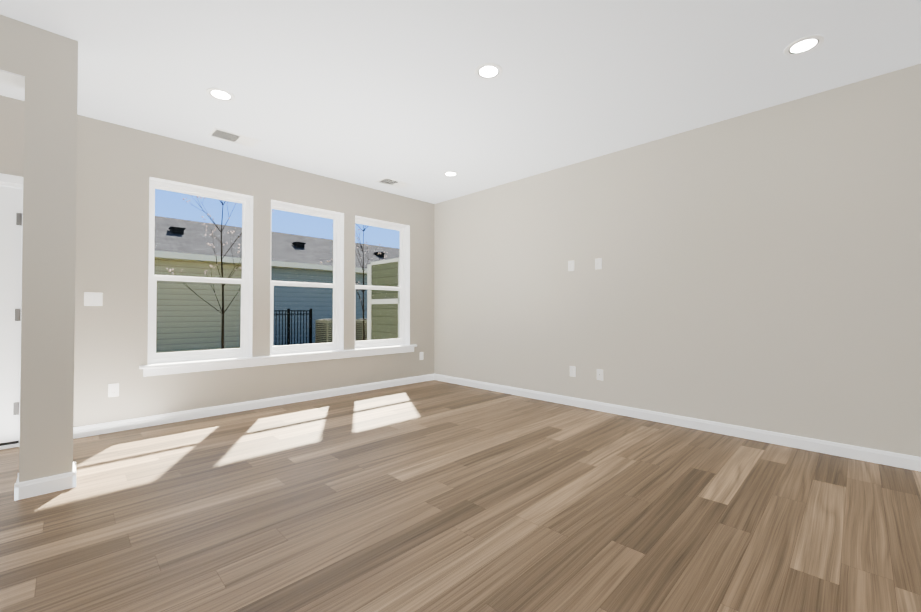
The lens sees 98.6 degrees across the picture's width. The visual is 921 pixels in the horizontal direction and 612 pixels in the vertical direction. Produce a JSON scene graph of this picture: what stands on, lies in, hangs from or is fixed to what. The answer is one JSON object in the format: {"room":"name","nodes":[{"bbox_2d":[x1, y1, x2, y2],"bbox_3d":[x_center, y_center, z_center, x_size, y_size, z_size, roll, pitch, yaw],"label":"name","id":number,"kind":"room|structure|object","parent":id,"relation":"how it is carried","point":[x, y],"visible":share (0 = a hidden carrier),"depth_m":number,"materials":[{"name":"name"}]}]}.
{"room":"empty living room","nodes":[
{"label":"empty living room","id":0,"kind":"room"},
{"bbox_2d":[0,14,77,482],"bbox_3d":[-4.096,-0.284,0.851,4.687,2.740,0.200,1,-1,-45],"label":"wall","id":1,"kind":"structure","parent":0,"point":[44,62],"depth_m":2.35,"materials":[{"name":"beige paint"}]},
{"bbox_2d":[0,70,24,89],"bbox_3d":[-4.174,-1.341,0.788,4.466,0.006,0.192,1,-1,-45],"label":"ceiling","id":2,"kind":"structure","parent":1,"relation":"attached to","point":[12,79],"depth_m":2.32,"materials":[{"name":"white paint"}]},
{"bbox_2d":[0,95,433,426],"bbox_3d":[-3.567,-0.253,3.176,9.116,2.740,0.200,1,-1,-45],"label":"wall","id":3,"kind":"structure","parent":0,"point":[118,166],"depth_m":3.80,"materials":[{"name":"beige paint"}]},
{"bbox_2d":[0,186,21,445],"bbox_3d":[-3.819,0.080,2.826,0.935,2.018,0.108,1,-1,-45],"label":"door","id":4,"kind":"structure","parent":3,"relation":"in","point":[10,251],"depth_m":3.11,"materials":[{"name":"white wood"}]},
{"bbox_2d":[0,173,22,449],"bbox_3d":[-3.875,0.049,2.875,1.098,2.129,0.247,1,-1,-45],"label":"door frame","id":5,"kind":"structure","parent":3,"relation":"attached to","point":[10,181],"depth_m":3.11,"materials":[{"name":"white wood"}]},
{"bbox_2d":[84,292,102,305],"bbox_3d":[-3.168,-0.052,3.420,0.116,0.115,0.012,1,-1,-45],"label":"light switch","id":6,"kind":"object","parent":3,"relation":"attached to","point":[92,299],"visible":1,"depth_m":3.42,"materials":[{"name":"white plastic"}]},
{"bbox_2d":[108,383,118,396],"bbox_3d":[-3.070,0.754,3.509,0.070,0.115,0.009,1,-1,-45],"label":"outlet","id":7,"kind":"object","parent":3,"relation":"attached to","point":[113,390],"visible":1,"depth_m":3.50,"materials":[{"name":"white plastic"}]},
{"bbox_2d":[73,374,433,438],"bbox_3d":[-1.902,1.091,4.664,4.200,0.092,0.016,1,-1,-45],"label":"baseboard","id":8,"kind":"structure","parent":3,"relation":"attached to","point":[115,426],"depth_m":4.13,"materials":[{"name":"white wood"}]},
{"bbox_2d":[139,177,416,376],"bbox_3d":[-1.862,-0.256,4.829,3.205,1.860,0.233,1,-1,-45],"label":"window","id":9,"kind":"structure","parent":3,"relation":"in","point":[154,357],"depth_m":4.30,"materials":[{"name":"white plastic"}]},
{"bbox_2d":[270,202,339,354],"bbox_3d":[-1.921,-0.304,4.878,0.896,1.758,0.080,1,-1,-45],"label":"window","id":10,"kind":"structure","parent":3,"relation":"in","point":[308,347],"depth_m":4.96,"materials":[{"name":"white plastic"}]},
{"bbox_2d":[355,218,404,347],"bbox_3d":[-1.170,-0.294,5.626,0.896,1.758,0.080,1,-1,-45],"label":"window","id":11,"kind":"structure","parent":3,"relation":"in","point":[366,343],"depth_m":5.77,"materials":[{"name":"white plastic"}]},
{"bbox_2d":[0,380,920,611],"bbox_3d":[-0.496,1.203,0.213,8.916,0.250,8.705,1,-1,-45],"label":"floor","id":12,"kind":"structure","parent":0,"point":[433,496],"depth_m":2.06,"materials":[{"name":"brown wood"}]},
{"bbox_2d":[0,0,920,203],"bbox_3d":[-0.497,-1.764,0.110,9.116,0.200,8.905,1,-1,-45],"label":"ceiling","id":13,"kind":"structure","parent":0,"point":[367,93],"depth_m":2.75,"materials":[{"name":"white paint"}]},
{"bbox_2d":[206,88,234,101],"bbox_3d":[-1.849,-1.621,3.057,0.194,0.006,0.194,1,-1,-45],"label":"recessed light","id":14,"kind":"object","parent":13,"relation":"in","point":[221,94],"visible":1,"depth_m":3.05,"materials":[{"name":"white plastic"}]},
{"bbox_2d":[208,127,260,147],"bbox_3d":[-2.178,-1.611,3.824,0.400,0.006,0.240,1,-1,-45],"label":"ceiling vent","id":15,"kind":"object","parent":13,"relation":"in","point":[229,136],"visible":1,"depth_m":3.81,"materials":[{"name":"white metal"}]},
{"bbox_2d":[375,177,411,188],"bbox_3d":[-0.872,-1.593,5.173,0.400,0.006,0.240,1,-1,-45],"label":"ceiling vent","id":16,"kind":"object","parent":13,"relation":"in","point":[393,182],"visible":1,"depth_m":5.15,"materials":[{"name":"white metal"}]},
{"bbox_2d":[443,171,458,176],"bbox_3d":[-0.119,-1.598,4.830,0.194,0.006,0.194,1,-1,-45],"label":"recessed light","id":17,"kind":"object","parent":13,"relation":"in","point":[450,173],"visible":1,"depth_m":4.81,"materials":[{"name":"white plastic"}]},
{"bbox_2d":[475,63,502,79],"bbox_3d":[0.195,-1.625,2.761,0.194,0.006,0.194,1,-1,-45],"label":"recessed light","id":18,"kind":"object","parent":13,"relation":"in","point":[487,71],"visible":1,"depth_m":2.75,"materials":[{"name":"white plastic"}]},
{"bbox_2d":[784,35,823,55],"bbox_3d":[2.156,-1.629,2.491,0.194,0.006,0.194,1,-1,-45],"label":"recessed light","id":19,"kind":"object","parent":13,"relation":"in","point":[804,45],"visible":1,"depth_m":2.48,"materials":[{"name":"white plastic"}]},
{"bbox_2d":[434,63,920,456],"bbox_3d":[2.734,-0.253,3.164,0.200,2.740,8.705,1,-1,-45],"label":"wall","id":20,"kind":"structure","parent":0,"point":[761,269],"depth_m":3.46,"materials":[{"name":"beige paint"}]},
{"bbox_2d":[568,260,573,270],"bbox_3d":[1.257,-0.447,4.502,0.009,0.115,0.070,1,-1,-45],"label":"electrical outlet","id":21,"kind":"object","parent":20,"relation":"attached to","point":[570,265],"visible":1,"depth_m":4.50,"materials":[{"name":"white plastic"}]},
{"bbox_2d":[570,366,575,376],"bbox_3d":[1.266,0.749,4.477,0.009,0.115,0.070,1,-1,-45],"label":"electrical outlet","id":22,"kind":"object","parent":20,"relation":"attached to","point":[572,371],"visible":1,"depth_m":4.47,"materials":[{"name":"white plastic"}]},
{"bbox_2d":[595,258,601,268],"bbox_3d":[1.484,-0.446,4.270,0.014,0.115,0.070,1,-1,-45],"label":"electrical outlet","id":23,"kind":"object","parent":20,"relation":"attached to","point":[598,263],"visible":1,"depth_m":4.27,"materials":[{"name":"white plastic"}]},
{"bbox_2d":[597,369,602,379],"bbox_3d":[1.492,0.746,4.247,0.014,0.115,0.070,1,-1,-45],"label":"electrical outlet","id":24,"kind":"object","parent":20,"relation":"attached to","point":[599,374],"visible":1,"depth_m":4.25,"materials":[{"name":"white plastic"}]},
{"bbox_2d":[434,374,920,471],"bbox_3d":[2.576,1.071,3.152,0.016,0.092,8.475,1,-1,-45],"label":"baseboard","id":25,"kind":"structure","parent":20,"relation":"attached to","point":[904,461],"depth_m":3.43,"materials":[{"name":"white wood"}]},
{"label":"outside","id":26,"kind":"structure","parent":0,"visible":0},
{"bbox_2d":[155,343,313,363],"bbox_3d":[-15.739,1.650,29.904,100.000,0.001,54.895,1,-1,-45],"label":"ground","id":27,"kind":"structure","parent":26,"point":[216,349],"depth_m":12.56,"materials":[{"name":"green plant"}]},
{"bbox_2d":[166,195,272,358],"bbox_3d":[-5.247,-1.039,8.743,1.993,4.860,2.273,1,-1,-45],"label":"tree","id":28,"kind":"object","parent":27,"relation":"on","point":[222,332],"depth_m":8.62,"materials":[{"name":"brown plant"}]},
{"bbox_2d":[154,216,399,352],"bbox_3d":[-11.797,-0.992,14.635,28.600,4.880,9.850,1,-1,-45],"label":"house","id":29,"kind":"structure","parent":27,"relation":"on","point":[290,249],"depth_m":13.38,"materials":[{"name":"green"}]},
{"bbox_2d":[273,309,311,345],"bbox_3d":[-5.280,0.761,12.174,1.460,1.310,0.060,1,-1,-45],"label":"fence","id":30,"kind":"object","parent":27,"relation":"on","point":[288,324],"depth_m":12.29,"materials":[{"name":"black metal"}]},
{"bbox_2d":[315,319,332,350],"bbox_3d":[-4.111,0.934,12.770,0.900,0.980,0.900,1,-1,-45],"label":"ac unit","id":31,"kind":"object","parent":27,"relation":"on","point":[322,337],"depth_m":12.36,"materials":[{"name":"beige metal"}]},
{"bbox_2d":[320,223,386,340],"bbox_3d":[-3.000,-1.010,11.970,2.176,4.887,1.965,1,-1,-45],"label":"tree","id":32,"kind":"object","parent":27,"relation":"on","point":[362,266],"depth_m":11.76,"materials":[{"name":"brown plant"}]},
{"bbox_2d":[355,319,366,340],"bbox_3d":[-3.015,0.934,12.803,0.900,0.980,0.900,1,-1,-45],"label":"ac unit","id":33,"kind":"object","parent":27,"relation":"on","point":[359,329],"depth_m":12.37,"materials":[{"name":"beige metal"}]},
{"bbox_2d":[367,258,399,346],"bbox_3d":[-1.058,0.246,7.266,0.220,2.210,2.063,1,-1,-45],"label":"wall","id":34,"kind":"structure","parent":27,"relation":"on","point":[379,329],"depth_m":7.55,"materials":[{"name":"green"}]}
]}

